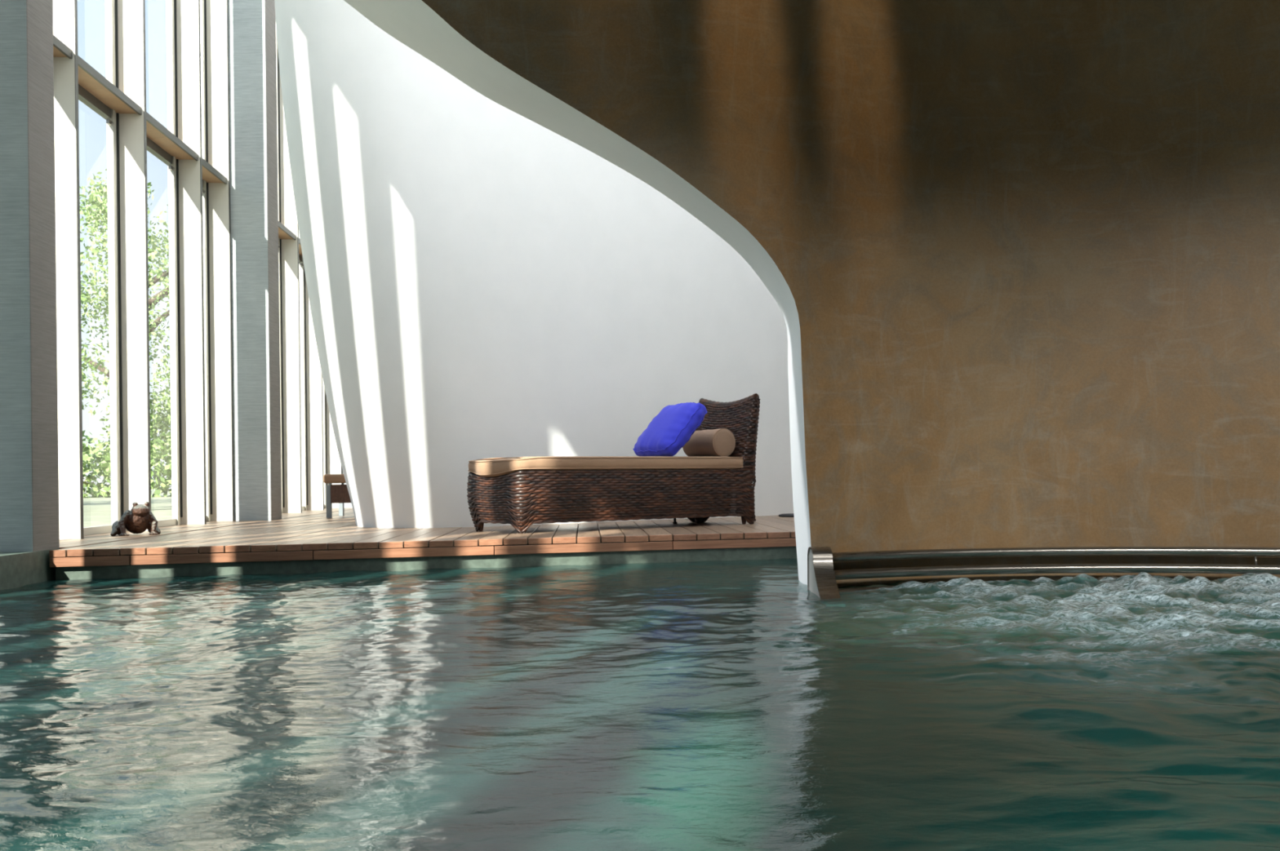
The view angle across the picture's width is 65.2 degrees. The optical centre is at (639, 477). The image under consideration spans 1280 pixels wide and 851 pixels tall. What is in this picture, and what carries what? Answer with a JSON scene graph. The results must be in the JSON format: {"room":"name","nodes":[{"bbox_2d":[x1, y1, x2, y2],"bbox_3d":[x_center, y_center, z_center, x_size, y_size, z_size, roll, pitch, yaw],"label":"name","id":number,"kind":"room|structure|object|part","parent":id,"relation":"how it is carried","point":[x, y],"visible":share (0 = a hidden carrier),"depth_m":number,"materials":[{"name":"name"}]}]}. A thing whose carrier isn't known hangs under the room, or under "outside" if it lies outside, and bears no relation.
{"room":"indoor swimming pool","nodes":[
{"label":"indoor swimming pool","id":0,"kind":"room"},
{"bbox_2d":[0,0,59,552],"bbox_3d":[-3.374,-1.874,5.140,0.600,7.500,0.240,-1,0,0],"label":"concrete pillar","id":1,"kind":"structure","parent":0,"point":[29,469],"depth_m":5.02,"materials":[{"name":"grey concrete"}]},
{"bbox_2d":[227,0,281,520],"bbox_3d":[-3.561,-1.871,8.910,0.600,7.500,0.280,-1,0,0],"label":"concrete pillar","id":2,"kind":"structure","parent":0,"point":[252,66],"depth_m":8.77,"materials":[{"name":"grey concrete"}]},
{"bbox_2d":[342,469,352,507],"bbox_3d":[-3.753,-1.869,12.740,0.600,7.500,0.280,-1,0,0],"label":"concrete pillar","id":3,"kind":"structure","parent":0,"point":[346,504],"depth_m":12.60,"materials":[{"name":"white concrete"}]},
{"bbox_2d":[48,507,795,567],"bbox_3d":[0.523,0.429,9.513,9.965,0.201,8.786,-1,0,0],"label":"floor","id":4,"kind":"structure","parent":0,"point":[308,535],"depth_m":5.83,"materials":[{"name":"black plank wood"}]},
{"bbox_2d":[110,502,160,536],"bbox_3d":[-3.310,0.267,6.557,0.300,0.220,0.244,-1,0,-32],"label":"sculpture","id":5,"kind":"object","parent":4,"relation":"on","point":[140,519],"visible":1,"depth_m":6.50,"materials":[{"name":"brown stone"}]},
{"bbox_2d":[323,474,351,518],"bbox_3d":[-2.601,0.166,9.410,0.625,0.402,0.460,-1,0,0],"label":"armchair","id":6,"kind":"object","parent":4,"relation":"on","point":[335,494],"visible":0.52,"depth_m":9.19,"materials":[{"name":"brown wood"}]},
{"bbox_3d":[-2.867,0.220,9.218,0.042,0.300,0.044,-1,0,0],"label":"leg","id":7,"kind":"part","parent":6,"relation":"part of","materials":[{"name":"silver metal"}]},
{"bbox_2d":[323,474,346,483],"bbox_3d":[-2.603,0.007,9.410,0.625,0.084,0.460,-1,0,0],"label":"armrest","id":8,"kind":"object","parent":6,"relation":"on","point":[327,478],"depth_m":9.18,"materials":[{"name":"brown wood"}]},
{"bbox_3d":[-2.867,0.220,9.598,0.042,0.300,0.044,-1,0,0],"label":"leg","id":9,"kind":"part","parent":6,"relation":"part of","materials":[{"name":"silver metal"}]},
{"bbox_2d":[466,393,759,533],"bbox_3d":[-0.137,-0.121,6.766,2.001,0.925,0.574,-1,0,-31],"label":"chaise lounge","id":10,"kind":"object","parent":4,"relation":"on","point":[521,493],"visible":0.91,"depth_m":6.48,"materials":[{"name":"brown wicker"}]},
{"bbox_3d":[-1.032,0.288,6.486,0.057,0.120,0.060,-1,0,0],"label":"leg","id":11,"kind":"part","parent":10,"relation":"part of","materials":[{"name":"brown wicker"}]},
{"bbox_3d":[-0.202,-0.077,6.734,1.831,0.124,0.558,-1,0,-31],"label":"mattress","id":12,"kind":"part","parent":10,"relation":"part of","materials":[{"name":"beige fabric"}]},
{"bbox_3d":[-0.157,0.143,6.752,1.922,0.382,0.547,-1,0,-31],"label":"frame","id":13,"kind":"part","parent":10,"relation":"part of","materials":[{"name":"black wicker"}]},
{"bbox_2d":[632,402,706,456],"bbox_3d":[0.204,-0.326,6.947,0.366,0.391,0.520,-1,0,-32],"label":"throw pillow","id":14,"kind":"object","parent":10,"relation":"on","point":[668,432],"visible":0.97,"depth_m":6.79,"materials":[{"name":"blue fabric"}]},
{"bbox_3d":[0.420,0.271,7.351,0.057,0.120,0.060,-1,0,0],"label":"leg","id":15,"kind":"part","parent":10,"relation":"part of","materials":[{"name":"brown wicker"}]},
{"bbox_2d":[682,428,735,456],"bbox_3d":[0.488,-0.243,7.133,0.199,0.199,0.400,-1,0,-31],"label":"bolster","id":16,"kind":"object","parent":10,"relation":"on","point":[721,442],"visible":0.84,"depth_m":6.99,"materials":[{"name":"brown fabric"}]},
{"bbox_3d":[0.586,-0.269,7.198,0.196,0.595,0.578,-1,0,-43],"label":"backrest","id":17,"kind":"part","parent":10,"relation":"part of","materials":[{"name":"brown wicker"}]},
{"bbox_3d":[0.730,0.267,7.024,0.057,0.120,0.060,-1,0,0],"label":"leg","id":18,"kind":"part","parent":10,"relation":"part of","materials":[{"name":"brown wicker"}]},
{"bbox_2d":[778,513,794,517],"bbox_3d":[1.274,0.307,8.200,0.280,0.025,0.224,-1,0,0],"label":"floor cushion","id":19,"kind":"object","parent":4,"relation":"on","point":[785,515],"visible":0.41,"depth_m":8.12,"materials":[{"name":"grey fabric"}]},
{"bbox_2d":[274,0,793,528],"bbox_3d":[0.061,-2.530,8.909,6.647,5.770,2.154,-1,0,-34],"label":"wall","id":20,"kind":"structure","parent":0,"point":[482,282],"depth_m":7.12,"materials":[{"name":"white paint"}]},
{"bbox_2d":[0,558,1279,850],"bbox_3d":[0.481,0.460,3.400,7.650,0.093,5.400,-1,0,0],"label":"pool water","id":21,"kind":"object","parent":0,"point":[703,705],"visible":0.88,"depth_m":2.13,"materials":[{"name":"blue liquid"}]},
{"bbox_2d":[343,0,1279,587],"bbox_3d":[1.357,-1.930,4.049,8.439,7.500,2.882,-1,0,0],"label":"wall","id":22,"kind":"structure","parent":0,"point":[1020,260],"depth_m":4.45,"materials":[{"name":"brown paint"}]},
{"bbox_2d":[0,548,60,590],"bbox_3d":[-3.324,1.126,-1.875,1.926,1.500,14.250,-1,0,0],"label":"trim","id":23,"kind":"structure","parent":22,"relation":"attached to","point":[17,570],"depth_m":4.94,"materials":[{"name":"green concrete"}]},
{"bbox_2d":[55,546,796,580],"bbox_3d":[1.303,1.116,6.350,8.931,1.408,0.460,-1,0,-13],"label":"trim","id":24,"kind":"structure","parent":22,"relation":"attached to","point":[397,564],"depth_m":5.56,"materials":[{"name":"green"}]},
{"bbox_2d":[807,546,1279,599],"bbox_3d":[2.544,0.440,3.897,3.744,0.332,0.910,-1,0,16],"label":"grab rail","id":25,"kind":"object","parent":22,"relation":"attached to","point":[822,577],"visible":0.66,"depth_m":4.37,"materials":[{"name":"silver metal"}]},
{"bbox_3d":[0.736,0.461,4.148,0.004,0.331,0.411,-1,0,0],"label":"plate","id":26,"kind":"part","parent":25,"relation":"part of","materials":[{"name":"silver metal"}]},
{"bbox_3d":[-3.409,-5.453,2.000,1.300,0.340,22.000,-1,0,0],"label":"wall","id":27,"kind":"structure","parent":0,"visible":0},
{"bbox_2d":[53,0,84,539],"bbox_3d":[-3.559,-2.451,5.705,0.240,5.660,0.902,-1,0,-3],"label":"window","id":28,"kind":"structure","parent":27,"relation":"in","point":[68,331],"depth_m":6.13,"materials":[{"name":"grey"}]},
{"bbox_2d":[53,45,66,57],"bbox_3d":[-3.552,-2.594,5.689,0.155,0.035,0.871,-1,0,-3],"label":"shelf","id":29,"kind":"object","parent":28,"relation":"attached to","point":[58,51],"depth_m":6.05,"materials":[{"name":"beige wood"}]},
{"bbox_2d":[77,0,151,535],"bbox_3d":[-3.605,-2.451,6.630,0.240,5.660,0.952,-1,0,-3],"label":"window","id":30,"kind":"structure","parent":27,"relation":"in","point":[119,98],"depth_m":7.07,"materials":[{"name":"grey"}]},
{"bbox_3d":[-3.665,0.355,6.607,0.050,0.050,0.826,-1,0,-3],"label":"sill","id":31,"kind":"part","parent":30,"relation":"part of","materials":[{"name":"grey"}]},
{"bbox_2d":[78,66,136,113],"bbox_3d":[-3.598,-2.594,6.614,0.155,0.035,0.921,-1,0,-3],"label":"shelf","id":32,"kind":"object","parent":30,"relation":"attached to","point":[91,82],"depth_m":6.69,"materials":[{"name":"beige wood"}]},
{"bbox_2d":[146,0,206,527],"bbox_3d":[-3.654,-2.450,7.614,0.240,5.660,1.022,-1,0,-3],"label":"window","id":33,"kind":"structure","parent":27,"relation":"in","point":[179,146],"depth_m":8.09,"materials":[{"name":"grey"}]},
{"bbox_3d":[-3.714,0.356,7.592,0.050,0.050,0.896,-1,0,-3],"label":"sill","id":34,"kind":"part","parent":33,"relation":"part of","materials":[{"name":"grey"}]},
{"bbox_2d":[146,120,194,159],"bbox_3d":[-3.647,-2.593,7.599,0.155,0.035,0.991,-1,0,-3],"label":"shelf","id":35,"kind":"object","parent":33,"relation":"attached to","point":[157,135],"depth_m":7.69,"materials":[{"name":"beige wood"}]},
{"bbox_2d":[200,0,234,521],"bbox_3d":[-3.696,-2.450,8.444,0.240,5.660,0.641,-1,0,-3],"label":"window","id":36,"kind":"structure","parent":27,"relation":"in","point":[214,14],"depth_m":8.73,"materials":[{"name":"grey"}]},
{"bbox_2d":[202,166,222,182],"bbox_3d":[-3.689,-2.592,8.429,0.155,0.035,0.610,-1,0,-3],"label":"shelf","id":37,"kind":"object","parent":36,"relation":"attached to","point":[210,175],"depth_m":8.54,"materials":[{"name":"beige wood"}]},
{"bbox_2d":[275,28,302,513],"bbox_3d":[-3.792,-2.449,10.384,0.240,5.660,0.882,-1,0,-3],"label":"window","id":38,"kind":"structure","parent":27,"relation":"in","point":[288,229],"depth_m":10.79,"materials":[{"name":"grey"}]},
{"bbox_2d":[278,227,292,239],"bbox_3d":[-3.786,-2.591,10.369,0.155,0.035,0.851,-1,0,-3],"label":"shelf","id":39,"kind":"object","parent":38,"relation":"attached to","point":[283,233],"depth_m":10.58,"materials":[{"name":"beige wood"}]},
{"bbox_2d":[298,233,324,511],"bbox_3d":[-3.837,-2.448,11.274,0.240,5.660,0.902,-1,0,-3],"label":"window","id":40,"kind":"structure","parent":27,"relation":"in","point":[311,376],"depth_m":11.69,"materials":[{"name":"grey glass"}]},
{"bbox_2d":[298,244,302,256],"bbox_3d":[-3.830,-2.591,11.259,0.155,0.035,0.871,-1,0,-3],"label":"shelf","id":41,"kind":"object","parent":40,"relation":"attached to","point":[300,245],"depth_m":11.34,"materials":[{"name":"beige wood"}]},
{"bbox_2d":[322,378,342,508],"bbox_3d":[-3.881,-2.448,12.159,0.240,5.660,0.871,-1,0,-3],"label":"window","id":42,"kind":"structure","parent":27,"relation":"in","point":[331,461],"depth_m":12.56,"materials":[{"name":"grey glass"}]},
{"label":"outside","id":43,"kind":"structure","parent":0,"visible":0},
{"bbox_2d":[83,489,172,527],"bbox_3d":[-32.140,1.032,20.000,55.700,0.380,100.000,-1,0,0],"label":"ground","id":44,"kind":"structure","parent":43,"point":[96,511],"depth_m":17.90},
{"bbox_2d":[79,168,171,473],"bbox_3d":[-8.616,-2.288,17.023,4.571,5.715,4.529,-1,0,0],"label":"broadleaf tree","id":45,"kind":"object","parent":44,"relation":"on","point":[157,422],"visible":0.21,"depth_m":16.57,"materials":[{"name":"green plant"}]},
{"bbox_2d":[82,430,171,497],"bbox_3d":[-20.985,-0.211,33.995,26.279,2.878,2.357,-1,0,0],"label":"hedge","id":46,"kind":"object","parent":44,"relation":"on","point":[87,458],"visible":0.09,"depth_m":33.62,"materials":[{"name":"green plant"}]}
]}

